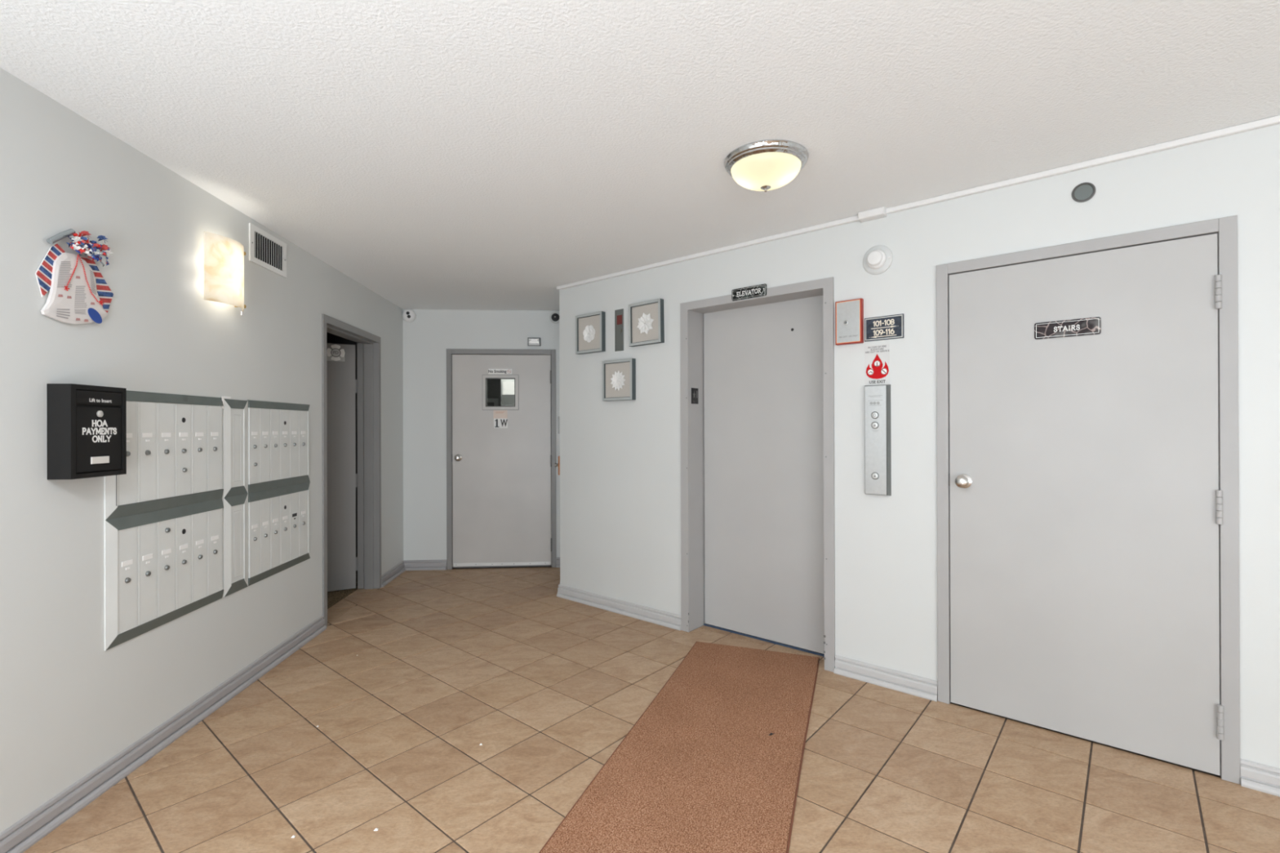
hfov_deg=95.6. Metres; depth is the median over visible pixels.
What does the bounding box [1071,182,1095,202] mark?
wall cap
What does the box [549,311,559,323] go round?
security camera
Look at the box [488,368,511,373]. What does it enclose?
no smoking sign
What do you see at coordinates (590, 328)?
framed picture
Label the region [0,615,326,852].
baseboard
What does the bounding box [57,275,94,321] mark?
print
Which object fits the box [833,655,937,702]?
baseboard
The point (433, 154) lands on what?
ceiling
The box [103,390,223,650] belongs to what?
bank
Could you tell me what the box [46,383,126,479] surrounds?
box
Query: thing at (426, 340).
wall
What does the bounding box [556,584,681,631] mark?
baseboard
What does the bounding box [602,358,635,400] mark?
framed picture
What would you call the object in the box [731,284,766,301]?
sign
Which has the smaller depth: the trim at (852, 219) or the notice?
the trim at (852, 219)
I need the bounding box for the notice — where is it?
[493,409,507,428]
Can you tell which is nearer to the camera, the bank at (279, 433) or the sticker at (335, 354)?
the bank at (279, 433)
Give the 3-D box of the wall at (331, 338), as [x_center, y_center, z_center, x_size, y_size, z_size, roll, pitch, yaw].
[-2.985,0.122,4.153,1.420,2.411,2.500,0,0,-4]
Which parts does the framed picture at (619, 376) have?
paper flower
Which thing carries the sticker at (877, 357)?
attached to the wall at (620, 460)
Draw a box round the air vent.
[248,222,286,277]
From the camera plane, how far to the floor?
2.28 m
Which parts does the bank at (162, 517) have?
post, post, mailbox door, mailbox door, mailbox door, mailbox door, mailbox door, panel, mailbox door, mailbox door, mailbox door, mailbox door, mailbox door, mailbox door, mailbox door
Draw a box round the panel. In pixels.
[864,384,891,495]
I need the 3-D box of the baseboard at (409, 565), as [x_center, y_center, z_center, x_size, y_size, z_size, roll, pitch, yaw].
[-1.988,1.281,5.361,0.393,0.090,0.027,0,0,-4]
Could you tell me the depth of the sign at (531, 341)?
5.41 m
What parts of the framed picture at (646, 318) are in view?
paper flower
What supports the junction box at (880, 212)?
attached to the wall at (620, 460)
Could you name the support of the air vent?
in the wall at (69, 704)
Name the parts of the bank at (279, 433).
mailbox door, mailbox door, mailbox door, mailbox door, mailbox door, mailbox door, mailbox door, mailbox door, mailbox door, mailbox door, mailbox door, mailbox door, post, post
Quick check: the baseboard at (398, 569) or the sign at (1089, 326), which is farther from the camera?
the baseboard at (398, 569)
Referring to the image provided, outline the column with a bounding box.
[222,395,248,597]
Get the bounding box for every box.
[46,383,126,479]
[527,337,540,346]
[835,297,863,345]
[857,206,887,222]
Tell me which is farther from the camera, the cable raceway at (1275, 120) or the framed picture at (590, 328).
the framed picture at (590, 328)
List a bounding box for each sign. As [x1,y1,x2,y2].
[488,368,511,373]
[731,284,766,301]
[864,313,903,342]
[1034,316,1101,339]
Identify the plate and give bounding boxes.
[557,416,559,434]
[614,308,623,351]
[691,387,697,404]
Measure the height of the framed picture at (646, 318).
0.288 m
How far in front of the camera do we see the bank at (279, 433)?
3.26 m
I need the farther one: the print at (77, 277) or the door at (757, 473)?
the door at (757, 473)
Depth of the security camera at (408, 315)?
5.33 m
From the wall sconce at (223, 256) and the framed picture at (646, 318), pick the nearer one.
the wall sconce at (223, 256)
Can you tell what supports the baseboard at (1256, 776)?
attached to the wall at (620, 460)
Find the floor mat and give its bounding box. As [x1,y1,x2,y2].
[538,641,819,852]
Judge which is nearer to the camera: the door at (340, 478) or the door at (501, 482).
the door at (340, 478)
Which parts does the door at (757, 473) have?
sill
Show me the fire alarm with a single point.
(877, 259)
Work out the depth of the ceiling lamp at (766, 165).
2.29 m
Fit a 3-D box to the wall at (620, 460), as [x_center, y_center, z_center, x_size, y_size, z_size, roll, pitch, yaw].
[1.730,0.105,2.659,6.000,2.411,0.201,0,0,40]
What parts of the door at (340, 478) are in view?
hinge rail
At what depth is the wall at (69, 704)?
2.16 m
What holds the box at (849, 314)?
attached to the wall at (620, 460)
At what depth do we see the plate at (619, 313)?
4.11 m
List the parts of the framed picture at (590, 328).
paper flower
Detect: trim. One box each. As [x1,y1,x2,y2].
[556,215,858,289]
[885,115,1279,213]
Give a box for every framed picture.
[575,311,605,354]
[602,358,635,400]
[628,298,664,346]
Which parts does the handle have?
plate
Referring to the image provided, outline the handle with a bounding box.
[555,455,559,475]
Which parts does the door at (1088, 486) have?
knob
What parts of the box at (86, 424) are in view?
box door, name plate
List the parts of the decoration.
bead cord, bead cord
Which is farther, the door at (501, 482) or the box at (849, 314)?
the door at (501, 482)
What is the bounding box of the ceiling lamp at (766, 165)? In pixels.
[724,139,808,191]
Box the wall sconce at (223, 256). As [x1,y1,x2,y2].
[203,231,246,315]
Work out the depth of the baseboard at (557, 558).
5.44 m
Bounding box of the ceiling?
[0,0,1279,311]
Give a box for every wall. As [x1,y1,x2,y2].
[0,67,403,833]
[326,332,357,556]
[402,309,559,560]
[559,124,1279,768]
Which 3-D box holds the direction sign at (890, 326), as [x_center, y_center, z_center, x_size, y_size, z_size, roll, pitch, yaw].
[1.235,-0.499,2.941,0.192,0.120,0.007,0,0,40]
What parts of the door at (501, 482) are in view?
knob, pane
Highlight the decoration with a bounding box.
[35,228,113,324]
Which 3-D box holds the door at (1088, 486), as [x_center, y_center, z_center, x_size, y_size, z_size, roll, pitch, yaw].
[1.833,0.269,2.481,1.009,2.082,0.219,0,0,40]
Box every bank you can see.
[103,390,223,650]
[247,400,310,586]
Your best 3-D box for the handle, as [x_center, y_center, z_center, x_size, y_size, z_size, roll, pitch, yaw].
[-0.659,0.313,4.665,0.050,0.152,0.060,0,0,-4]
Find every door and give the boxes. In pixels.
[321,313,381,626]
[446,348,556,569]
[680,276,835,672]
[936,215,1239,784]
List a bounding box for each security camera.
[402,309,416,322]
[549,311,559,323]
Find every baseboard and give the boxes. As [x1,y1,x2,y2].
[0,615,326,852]
[381,560,405,587]
[403,560,446,570]
[556,557,559,568]
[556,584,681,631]
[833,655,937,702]
[1240,758,1279,796]
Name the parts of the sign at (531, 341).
plate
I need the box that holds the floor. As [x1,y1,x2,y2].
[22,565,1279,852]
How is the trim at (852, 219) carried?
attached to the wall at (620, 460)
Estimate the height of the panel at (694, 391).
0.102 m
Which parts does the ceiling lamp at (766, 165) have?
lamp shade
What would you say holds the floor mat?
on the floor
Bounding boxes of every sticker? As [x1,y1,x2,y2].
[326,344,345,361]
[864,343,889,385]
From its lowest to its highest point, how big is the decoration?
0.332 m
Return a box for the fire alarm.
[862,244,893,274]
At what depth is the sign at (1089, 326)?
2.44 m

